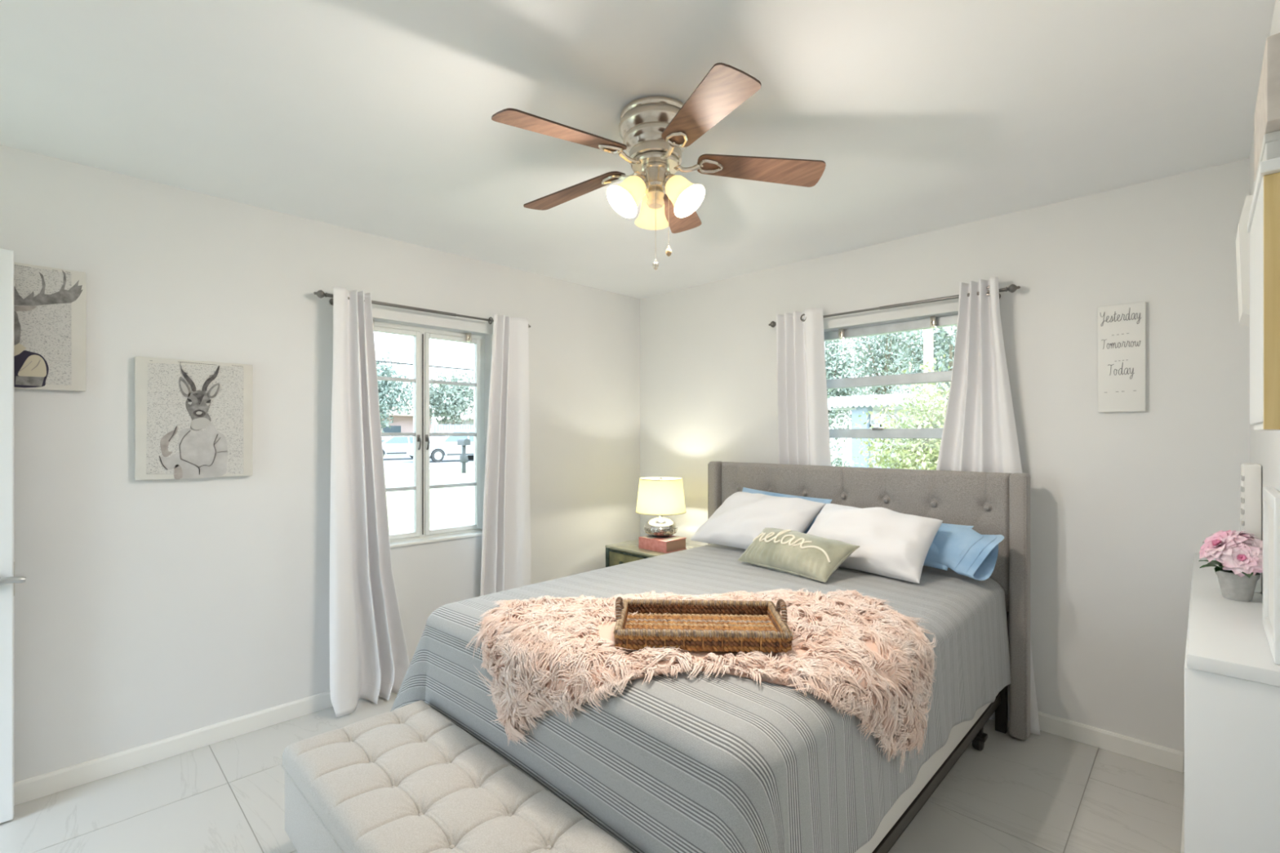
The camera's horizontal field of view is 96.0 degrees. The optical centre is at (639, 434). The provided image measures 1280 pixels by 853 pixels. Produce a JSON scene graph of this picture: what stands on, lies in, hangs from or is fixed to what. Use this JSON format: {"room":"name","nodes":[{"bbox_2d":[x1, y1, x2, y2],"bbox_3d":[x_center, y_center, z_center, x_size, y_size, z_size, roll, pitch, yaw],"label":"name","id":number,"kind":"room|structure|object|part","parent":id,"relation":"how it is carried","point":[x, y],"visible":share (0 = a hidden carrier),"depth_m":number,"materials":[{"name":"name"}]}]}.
{"room":"bedroom","nodes":[
{"label":"bedroom","id":0,"kind":"room"},
{"bbox_2d":[0,144,639,782],"bbox_3d":[-1.523,0.154,3.076,0.160,2.440,4.510,0,0,44],"label":"wall","id":1,"kind":"structure","parent":0,"point":[146,611],"depth_m":2.59,"materials":[{"name":"paint"}]},
{"bbox_2d":[0,248,26,822],"bbox_3d":[-2.491,0.355,1.763,0.098,2.022,0.840,0,0,44],"label":"door","id":2,"kind":"structure","parent":1,"relation":"in","point":[7,578],"depth_m":2.04,"materials":[{"name":"white paint"}]},
{"bbox_3d":[-2.222,0.512,2.009,0.058,0.051,0.111,0,0,44],"label":"lever handle","id":3,"kind":"part","parent":2,"relation":"part of","materials":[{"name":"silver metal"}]},
{"bbox_3d":[-2.240,0.514,2.061,0.022,0.120,0.002,0,0,44],"label":"latch plate","id":4,"kind":"part","parent":2,"relation":"part of","materials":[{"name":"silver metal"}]},
{"bbox_2d":[13,262,85,391],"bbox_3d":[-2.322,-0.404,2.117,0.033,0.465,0.412,0,0,44],"label":"canvas","id":5,"kind":"object","parent":1,"relation":"attached to","point":[50,303],"visible":0.95,"depth_m":2.18,"materials":[{"name":"white fabric"}]},
{"bbox_2d":[13,690,333,805],"bbox_3d":[-1.517,1.333,2.958,0.012,0.081,4.350,0,0,44],"label":"baseboard","id":6,"kind":"structure","parent":1,"relation":"attached to","point":[25,790],"depth_m":2.43,"materials":[{"name":"white paint"}]},
{"bbox_2d":[134,355,252,480],"bbox_3d":[-1.933,-0.067,2.513,0.034,0.513,0.408,0,0,44],"label":"canvas","id":7,"kind":"object","parent":1,"relation":"attached to","point":[193,419],"visible":1,"depth_m":2.49,"materials":[{"name":"white fabric"}]},
{"bbox_2d":[313,289,530,328],"bbox_3d":[-1.161,-0.685,3.258,0.100,0.056,1.259,0,0,44],"label":"curtain rod","id":8,"kind":"object","parent":1,"relation":"attached to","point":[320,293],"visible":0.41,"depth_m":3.11,"materials":[{"name":"grey metal"}]},
{"bbox_2d":[329,285,409,716],"bbox_3d":[-1.389,0.320,2.948,0.145,2.087,0.400,0,0,44],"label":"curtain","id":9,"kind":"object","parent":8,"relation":"hanging from","point":[369,658],"visible":1,"depth_m":2.92,"materials":[{"name":"white fabric"}]},
{"bbox_2d":[480,313,531,595],"bbox_3d":[-0.845,0.319,3.522,0.116,2.086,0.381,0,0,44],"label":"curtain","id":10,"kind":"object","parent":8,"relation":"hanging from","point":[506,548],"visible":0.85,"depth_m":3.56,"materials":[{"name":"white fabric"}]},
{"bbox_2d":[373,319,484,547],"bbox_3d":[-1.246,-0.006,3.329,0.151,1.239,0.810,0,0,44],"label":"window","id":11,"kind":"structure","parent":1,"relation":"in","point":[421,533],"depth_m":3.36,"materials":[{"name":"white paint"}]},
{"bbox_3d":[-1.409,-0.005,3.218,0.040,1.181,0.358,0,0,44],"label":"sash","id":12,"kind":"part","parent":11,"relation":"part of","materials":[{"name":"white paint"}]},
{"bbox_3d":[-1.270,0.043,3.313,0.029,0.089,0.016,0,0,44],"label":"latch handle","id":13,"kind":"part","parent":11,"relation":"part of","materials":[{"name":"grey metal"}]},
{"bbox_3d":[-1.235,0.043,3.349,0.029,0.089,0.016,0,0,44],"label":"latch handle","id":14,"kind":"part","parent":11,"relation":"part of","materials":[{"name":"grey metal"}]},
{"bbox_3d":[-1.228,0.605,3.311,0.100,0.016,0.808,0,0,44],"label":"sill","id":15,"kind":"part","parent":11,"relation":"part of","materials":[{"name":"white paint"}]},
{"bbox_3d":[-1.138,-0.005,3.495,0.040,1.181,0.358,0,0,44],"label":"sash","id":16,"kind":"part","parent":11,"relation":"part of","materials":[{"name":"white paint"}]},
{"bbox_2d":[0,691,1184,852],"bbox_3d":[-0.348,1.424,1.813,3.325,0.100,4.390,0,0,44],"label":"floor","id":17,"kind":"structure","parent":0,"point":[1046,793],"depth_m":2.13,"materials":[{"name":"white tile"}]},
{"bbox_2d":[280,700,633,852],"bbox_3d":[-0.545,1.167,1.561,1.165,0.411,0.464,0,0,44],"label":"storage bench","id":18,"kind":"object","parent":17,"relation":"on","point":[406,779],"visible":1,"depth_m":1.56,"materials":[{"name":"fabric"}]},
{"bbox_2d":[604,539,703,567],"bbox_3d":[0.124,1.066,3.917,0.585,0.614,0.483,0,0,44],"label":"nightstand","id":19,"kind":"object","parent":17,"relation":"on","point":[621,553],"visible":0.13,"depth_m":3.87,"materials":[{"name":"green wood"}]},
{"bbox_3d":[-0.026,0.854,3.765,0.513,0.112,0.008,0,0,44],"label":"drawer","id":20,"kind":"part","parent":19,"relation":"part of","materials":[{"name":"beige wood"}]},
{"bbox_2d":[638,534,686,553],"bbox_3d":[0.151,0.721,3.847,0.248,0.075,0.205,0,0,44],"label":"book","id":21,"kind":"object","parent":19,"relation":"on","point":[670,544],"visible":0.94,"depth_m":3.78,"materials":[{"name":"pink fabric"}]},
{"bbox_2d":[635,476,686,537],"bbox_3d":[0.141,0.484,3.896,0.343,0.399,0.343,0,0,44],"label":"table lamp","id":22,"kind":"object","parent":21,"relation":"on","point":[660,496],"visible":1,"depth_m":3.78,"materials":[{"name":"white metal"}]},
{"bbox_3d":[0.141,0.407,3.896,0.336,0.223,0.336,0,0,44],"label":"lamp shade","id":23,"kind":"part","parent":22,"relation":"part of","materials":[{"name":"beige fabric"}]},
{"bbox_3d":[0.141,0.296,3.896,0.294,0.006,0.294,0,0,44],"label":"shade trim","id":24,"kind":"part","parent":22,"relation":"part of","materials":[{"name":"beige fabric"}]},
{"bbox_3d":[0.141,0.519,3.896,0.343,0.006,0.343,0,0,44],"label":"shade trim","id":25,"kind":"part","parent":22,"relation":"part of","materials":[{"name":"beige fabric"}]},
{"bbox_2d":[707,461,1030,852],"bbox_3d":[0.412,0.774,2.489,1.774,1.199,2.090,0,0,44],"label":"bed","id":26,"kind":"object","parent":17,"relation":"on","point":[993,503],"visible":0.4,"depth_m":2.67,"materials":[{"name":"grey fabric"}]},
{"bbox_2d":[390,543,1011,852],"bbox_3d":[0.336,0.876,2.417,1.672,0.488,2.121,0,0,44],"label":"coverlet","id":27,"kind":"object","parent":26,"relation":"on","point":[727,763],"visible":0.56,"depth_m":1.50,"materials":[{"name":"grey fabric"}]},
{"bbox_2d":[465,587,937,773],"bbox_3d":[0.214,0.780,2.025,1.342,0.379,1.307,0,0,44],"label":"fur throw","id":28,"kind":"object","parent":27,"relation":"on","point":[871,661],"visible":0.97,"depth_m":1.69,"materials":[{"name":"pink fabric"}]},
{"bbox_2d":[613,596,793,653],"bbox_3d":[0.187,0.567,1.797,0.527,0.112,0.328,0,0,3],"label":"wicker tray","id":29,"kind":"object","parent":28,"relation":"on","point":[691,625],"visible":1,"depth_m":1.80,"materials":[{"name":"brown wicker"}]},
{"bbox_3d":[-0.064,0.544,1.809,0.025,0.066,0.122,0,0,2],"label":"loop handle","id":30,"kind":"part","parent":29,"relation":"part of","materials":[{"name":"brown wicker"}]},
{"bbox_3d":[0.438,0.544,1.786,0.025,0.066,0.123,0,0,3],"label":"loop handle","id":31,"kind":"part","parent":29,"relation":"part of","materials":[{"name":"brown wicker"}]},
{"bbox_2d":[689,491,825,549],"bbox_3d":[0.635,0.481,3.230,0.737,0.299,0.307,0,0,44],"label":"pillow","id":32,"kind":"object","parent":27,"relation":"on","point":[742,517],"visible":0.81,"depth_m":3.14,"materials":[{"name":"white fabric"}]},
{"bbox_2d":[742,487,831,533],"bbox_3d":[0.781,0.449,3.346,0.655,0.250,0.137,0,0,44],"label":"pillow","id":33,"kind":"object","parent":27,"relation":"on","point":[744,489],"visible":0.19,"depth_m":3.30,"materials":[{"name":"blue fabric"}]},
{"bbox_2d":[737,527,859,582],"bbox_3d":[0.725,0.549,2.708,0.222,0.193,0.540,0,0,-38],"label":"lumbar pillow","id":34,"kind":"object","parent":27,"relation":"on","point":[811,557],"visible":1,"depth_m":2.61,"materials":[{"name":"green fabric"}]},
{"bbox_2d":[806,503,942,583],"bbox_3d":[1.065,0.493,2.760,0.294,0.302,0.631,0,0,-41],"label":"pillow","id":35,"kind":"object","parent":27,"relation":"on","point":[891,544],"visible":0.82,"depth_m":2.62,"materials":[{"name":"white fabric"}]},
{"bbox_2d":[923,523,1004,580],"bbox_3d":[1.341,0.523,2.738,0.179,0.214,0.673,0,0,-41],"label":"pillow","id":36,"kind":"object","parent":27,"relation":"on","point":[971,553],"visible":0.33,"depth_m":2.56,"materials":[{"name":"blue fabric"}]},
{"bbox_3d":[1.124,0.498,3.218,1.633,0.642,0.053,0,0,44],"label":"headboard","id":37,"kind":"part","parent":26,"relation":"part of","materials":[{"name":"grey fabric"}]},
{"bbox_3d":[0.397,1.199,2.435,1.524,0.050,1.990,0,0,44],"label":"frame rail","id":38,"kind":"part","parent":26,"relation":"part of","materials":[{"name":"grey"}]},
{"bbox_3d":[1.478,1.270,2.517,0.064,0.108,0.056,0,0,44],"label":"frame leg","id":39,"kind":"part","parent":26,"relation":"part of","materials":[{"name":"black metal"}]},
{"bbox_3d":[1.674,1.088,2.670,0.044,0.568,0.046,0,0,44],"label":"headboard leg","id":40,"kind":"part","parent":26,"relation":"part of","materials":[{"name":"grey fabric"}]},
{"bbox_2d":[1180,552,1279,852],"bbox_3d":[1.757,0.923,1.742,0.176,0.898,1.504,0,0,44],"label":"dresser","id":41,"kind":"object","parent":17,"relation":"on","point":[1232,790],"visible":0.81,"depth_m":1.22,"materials":[{"name":"white paint"}]},
{"bbox_3d":[1.705,1.332,1.801,0.021,0.080,1.466,0,0,44],"label":"skirting","id":42,"kind":"part","parent":41,"relation":"part of","materials":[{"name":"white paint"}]},
{"bbox_2d":[1198,529,1262,601],"bbox_3d":[1.716,0.376,1.675,0.133,0.196,0.192,0,0,44],"label":"flower pot","id":43,"kind":"object","parent":41,"relation":"on","point":[1238,556],"visible":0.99,"depth_m":1.64,"materials":[{"name":"pink plant"}]},
{"bbox_3d":[1.726,0.433,1.665,0.093,0.080,0.093,0,0,44],"label":"pot","id":44,"kind":"part","parent":43,"relation":"part of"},
{"bbox_2d":[1240,462,1262,592],"bbox_3d":[1.889,0.281,1.784,0.044,0.384,0.142,0,0,44],"label":"box","id":45,"kind":"object","parent":41,"relation":"on","point":[1251,473],"visible":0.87,"depth_m":1.73,"materials":[{"name":"white"}]},
{"bbox_2d":[1262,487,1279,664],"bbox_3d":[1.437,0.301,1.304,0.020,0.344,0.340,0,0,44],"label":"picture frame","id":46,"kind":"object","parent":41,"relation":"on","point":[1271,496],"visible":1,"depth_m":1.31,"materials":[{"name":"white paint"}]},
{"bbox_2d":[0,0,1275,298],"bbox_3d":[-0.348,-1.126,1.813,3.605,0.120,4.670,0,0,44],"label":"ceiling","id":47,"kind":"structure","parent":0,"point":[371,117],"depth_m":1.87,"materials":[{"name":"paint"}]},
{"bbox_2d":[491,62,826,270],"bbox_3d":[0.024,-0.802,1.919,1.086,0.526,1.076,0,0,44],"label":"ceiling fan","id":48,"kind":"object","parent":47,"relation":"hanging from","point":[655,131],"visible":1,"depth_m":1.86,"materials":[{"name":"brown wood"}]},
{"bbox_3d":[-0.218,-0.893,1.699,0.424,0.056,0.130,0,0,-36],"label":"blade","id":49,"kind":"part","parent":48,"relation":"part of","materials":[{"name":"brown wood"}]},
{"bbox_3d":[-0.236,-0.893,2.128,0.424,0.056,0.130,0,0,31],"label":"blade","id":50,"kind":"part","parent":48,"relation":"part of","materials":[{"name":"brown wood"}]},
{"bbox_3d":[-0.047,-0.779,1.877,0.119,0.131,0.130,0,0,44],"label":"lamp shade","id":51,"kind":"part","parent":48,"relation":"part of","materials":[{"name":"white glass"}]},
{"bbox_3d":[-0.025,-0.800,1.884,0.044,0.055,0.051,0,0,44],"label":"bulb","id":52,"kind":"part","parent":48,"relation":"part of","materials":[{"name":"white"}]},
{"bbox_3d":[0.044,-0.779,2.040,0.126,0.131,0.124,0,0,44],"label":"lamp shade","id":53,"kind":"part","parent":48,"relation":"part of","materials":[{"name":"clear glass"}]},
{"bbox_3d":[0.051,-0.699,1.885,0.003,0.279,0.011,0,0,6],"label":"pull chain","id":54,"kind":"part","parent":48,"relation":"part of","materials":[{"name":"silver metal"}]},
{"bbox_3d":[0.138,-0.893,2.267,0.130,0.056,0.424,0,0,18],"label":"blade","id":55,"kind":"part","parent":48,"relation":"part of","materials":[{"name":"brown wood"}]},
{"bbox_3d":[0.127,-0.800,1.879,0.046,0.055,0.045,0,0,-13],"label":"bulb","id":56,"kind":"part","parent":48,"relation":"part of","materials":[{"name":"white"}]},
{"bbox_3d":[0.147,-0.779,1.872,0.131,0.131,0.120,0,0,44],"label":"lamp shade","id":57,"kind":"part","parent":48,"relation":"part of","materials":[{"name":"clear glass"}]},
{"bbox_3d":[0.166,-0.893,1.592,0.130,0.056,0.424,0,0,-23],"label":"blade","id":58,"kind":"part","parent":48,"relation":"part of","materials":[{"name":"brown wood"}]},
{"bbox_3d":[0.403,-0.893,1.950,0.424,0.056,0.130,0,0,0],"label":"blade","id":59,"kind":"part","parent":48,"relation":"part of","materials":[{"name":"brown wood"}]},
{"bbox_2d":[640,158,1249,772],"bbox_3d":[1.230,0.154,3.425,3.285,2.440,0.160,0,0,44],"label":"wall","id":60,"kind":"structure","parent":0,"point":[1122,504],"depth_m":2.59,"materials":[{"name":"paint"}]},
{"bbox_2d":[823,314,958,438],"bbox_3d":[1.388,-0.127,3.247,0.880,1.009,0.152,0,0,44],"label":"window","id":61,"kind":"structure","parent":60,"relation":"in","point":[933,322],"depth_m":3.25,"materials":[{"name":"metal"}]},
{"bbox_3d":[1.414,-0.008,3.274,0.810,0.056,0.057,0,0,44],"label":"meeting rail","id":62,"kind":"part","parent":61,"relation":"part of","materials":[{"name":"metal"}]},
{"bbox_3d":[1.414,-0.310,3.274,0.810,0.056,0.057,0,0,44],"label":"meeting rail","id":63,"kind":"part","parent":61,"relation":"part of","materials":[{"name":"metal"}]},
{"bbox_2d":[768,284,1020,327],"bbox_3d":[1.308,-0.684,3.169,1.346,0.054,0.095,0,0,44],"label":"curtain rod","id":64,"kind":"object","parent":60,"relation":"attached to","point":[1011,288],"visible":0.62,"depth_m":3.00,"materials":[{"name":"grey metal"}]},
{"bbox_2d":[775,308,831,466],"bbox_3d":[0.985,0.313,3.440,0.340,2.098,0.109,0,0,44],"label":"curtain","id":65,"kind":"object","parent":64,"relation":"hanging from","point":[803,428],"visible":0.45,"depth_m":3.45,"materials":[{"name":"white fabric"}]},
{"bbox_2d":[936,276,1040,735],"bbox_3d":[1.636,0.310,2.804,0.525,2.103,0.114,0,0,43],"label":"curtain","id":66,"kind":"object","parent":64,"relation":"hanging from","point":[980,434],"visible":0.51,"depth_m":2.79,"materials":[{"name":"white fabric"}]},
{"bbox_2d":[1007,711,1183,773],"bbox_3d":[1.108,1.333,3.424,3.088,0.081,0.012,0,0,44],"label":"baseboard","id":67,"kind":"structure","parent":60,"relation":"attached to","point":[1159,755],"depth_m":2.49,"materials":[{"name":"white paint"}]},
{"bbox_2d":[1097,301,1146,412],"bbox_3d":[2.067,-0.330,2.474,0.158,0.461,0.020,0,0,44],"label":"wall sign","id":68,"kind":"object","parent":60,"relation":"attached to","point":[1122,328],"visible":1,"depth_m":2.46,"materials":[{"name":"white wood"}]},
{"bbox_2d":[1249,0,1279,595],"bbox_3d":[0.939,0.154,0.665,0.160,2.440,4.510,0,0,44],"label":"wall","id":69,"kind":"structure","parent":0,"point":[1264,446],"depth_m":1.59,"materials":[{"name":"paint"}]},
{"bbox_2d":[1235,195,1253,327],"bbox_3d":[1.490,-0.401,1.392,0.066,0.310,0.180,0,0,44],"label":"wall box","id":70,"kind":"object","parent":69,"relation":"attached to","point":[1242,239],"visible":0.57,"depth_m":1.34,"materials":[{"name":"white"}]},
{"bbox_2d":[1247,157,1279,431],"bbox_3d":[1.185,-0.231,1.075,0.058,0.443,0.400,0,0,44],"label":"upper cabinet","id":71,"kind":"object","parent":69,"relation":"attached to","point":[1264,220],"visible":1,"depth_m":0.96,"materials":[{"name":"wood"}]},
{"bbox_3d":[1.172,-0.227,1.093,0.006,0.410,0.372,0,0,44],"label":"cabinet door","id":72,"kind":"part","parent":71,"relation":"part of","materials":[{"name":"white paint"}]},
{"bbox_2d":[1253,130,1279,190],"bbox_3d":[1.166,-0.479,1.051,0.052,0.054,0.286,0,0,44],"label":"box","id":73,"kind":"object","parent":71,"relation":"on","point":[1270,149],"visible":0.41,"depth_m":0.96,"materials":[{"name":"grey"}]},
{"bbox_2d":[1253,32,1279,181],"bbox_3d":[1.145,-0.576,1.030,0.051,0.140,0.320,0,0,44],"label":"box","id":74,"kind":"object","parent":73,"relation":"on","point":[1267,111],"visible":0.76,"depth_m":0.94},
{"label":"outside","id":75,"kind":"structure","parent":0,"visible":0},
{"bbox_2d":[376,360,473,370],"bbox_3d":[-13.799,-5.359,39.024,0.113,1.581,70.010,0,0,44],"label":"power line","id":76,"kind":"object","parent":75,"point":[377,361],"visible":0.11,"depth_m":38.75,"materials":[{"name":"grey"}]},
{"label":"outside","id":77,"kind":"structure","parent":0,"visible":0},
{"bbox_2d":[383,443,851,533],"bbox_3d":[-0.222,1.584,25.729,150.000,0.300,150.000,0,0,44],"label":"ground","id":78,"kind":"structure","parent":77,"point":[449,507],"depth_m":12.85,"materials":[{"name":"white concrete"}]},
{"bbox_2d":[376,351,413,432],"bbox_3d":[-18.019,-2.079,39.523,4.775,7.232,5.441,0,0,44],"label":"street tree","id":79,"kind":"object","parent":78,"relation":"on","point":[388,392],"visible":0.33,"depth_m":39.35,"materials":[{"name":"green plant"}]},
{"bbox_2d":[380,401,440,438],"bbox_3d":[-23.070,-0.596,46.704,7.200,4.060,11.200,0,0,44],"label":"house","id":80,"kind":"structure","parent":78,"relation":"on","point":[402,423],"depth_m":46.22,"materials":[{"name":"pink paint"}]},
{"bbox_2d":[429,368,473,425],"bbox_3d":[-14.480,-1.889,43.676,5.225,6.851,4.447,0,0,20],"label":"street tree","id":81,"kind":"object","parent":78,"relation":"on","point":[451,402],"visible":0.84,"depth_m":42.84,"materials":[{"name":"green plant"}]},
{"bbox_2d":[431,424,473,436],"bbox_3d":[-12.511,0.354,41.850,0.120,2.160,5.440,0,0,44],"label":"fence","id":82,"kind":"object","parent":78,"relation":"on","point":[435,428],"visible":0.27,"depth_m":40.76,"materials":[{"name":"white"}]},
{"bbox_2d":[431,404,473,425],"bbox_3d":[-13.610,-0.696,54.935,7.200,4.260,10.200,0,0,44],"label":"house","id":83,"kind":"structure","parent":78,"relation":"on","point":[469,422],"depth_m":50.37,"materials":[{"name":"grey paint"}]},
{"bbox_2d":[457,438,470,473],"bbox_3d":[-6.614,0.786,21.631,0.520,1.295,0.260,0,0,44],"label":"mailbox","id":84,"kind":"object","parent":78,"relation":"on","point":[464,442],"visible":1,"depth_m":21.55,"materials":[{"name":"grey paint"}]},
{"bbox_3d":[-6.614,0.914,21.631,0.200,1.040,0.240,0,0,44],"label":"post","id":85,"kind":"part","parent":84,"relation":"part of","materials":[{"name":"grey paint"}]},
{"bbox_2d":[383,448,851,472],"bbox_3d":[-4.723,1.449,30.136,4.200,0.070,150.000,0,0,44],"label":"sidewalk","id":86,"kind":"structure","parent":78,"relation":"on","point":[468,465],"depth_m":25.12,"materials":[{"name":"grey concrete"}]},
{"bbox_2d":[831,452,852,466],"bbox_3d":[2.980,0.906,9.439,0.952,1.262,0.780,0,0,44],"label":"bush","id":87,"kind":"object","parent":78,"relation":"on","point":[839,462],"visible":0.08,"depth_m":9.26,"materials":[{"name":"green plant"}]},
{"bbox_2d":[825,338,877,454],"bbox_3d":[4.870,-0.853,14.980,2.485,4.798,2.609,0,0,-36],"label":"tree","id":88,"kind":"object","parent":78,"relation":"on","point":[836,367],"visible":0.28,"depth_m":14.55,"materials":[{"name":"green plant"}]},
{"bbox_2d":[827,393,946,468],"bbox_3d":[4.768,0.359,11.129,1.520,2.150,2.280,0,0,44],"label":"carport","id":89,"kind":"object","parent":78,"relation":"on","point":[858,404],"visible":0.36,"depth_m":10.50,"materials":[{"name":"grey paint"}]},
{"bbox_2d":[840,330,933,395],"bbox_3d":[7.462,-1.497,17.301,3.044,6.081,3.404,0,0,34],"label":"tree","id":90,"kind":"object","parent":78,"relation":"on","point":[887,344],"visible":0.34,"depth_m":17.01,"materials":[{"name":"green plant"}]},
{"bbox_2d":[845,354,951,470],"bbox_3d":[3.615,0.279,7.327,1.950,2.510,1.859,0,0,44],"label":"bush","id":91,"kind":"object","parent":78,"relation":"on","point":[931,446],"visible":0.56,"depth_m":7.20,"materials":[{"name":"green plant"}]},
{"bbox_2d":[889,325,956,399],"bbox_3d":[7.125,-0.981,13.505,2.425,5.034,2.604,0,0,44],"label":"tree","id":92,"kind":"object","parent":78,"relation":"on","point":[941,348],"visible":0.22,"depth_m":13.21,"materials":[{"name":"green plant"}]},
{"bbox_2d":[923,328,933,396],"bbox_3d":[5.956,-0.371,11.911,0.232,3.712,0.232,0,0,44],"label":"trunk","id":93,"kind":"object","parent":78,"relation":"on","point":[927,333],"visible":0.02,"depth_m":11.83,"materials":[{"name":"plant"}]},
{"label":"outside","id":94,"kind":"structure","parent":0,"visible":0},
{"bbox_2d":[383,444,851,466],"bbox_3d":[-9.832,1.454,35.139,10.100,0.060,150.000,0,0,44],"label":"road","id":95,"kind":"structure","parent":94,"point":[391,461],"depth_m":31.69,"materials":[{"name":"grey asphalt"}]},
{"bbox_2d":[381,435,430,457],"bbox_3d":[-14.236,0.708,33.714,1.824,1.448,4.600,0,0,44],"label":"car","id":96,"kind":"object","parent":95,"relation":"on","point":[390,444],"visible":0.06,"depth_m":32.89,"materials":[{"name":"grey paint"}]},
{"bbox_2d":[406,429,473,462],"bbox_3d":[-10.148,0.573,31.600,1.824,1.718,4.600,0,0,44],"label":"car","id":97,"kind":"object","parent":95,"relation":"on","point":[440,446],"visible":0.37,"depth_m":30.54,"materials":[{"name":"grey paint"}]}
]}

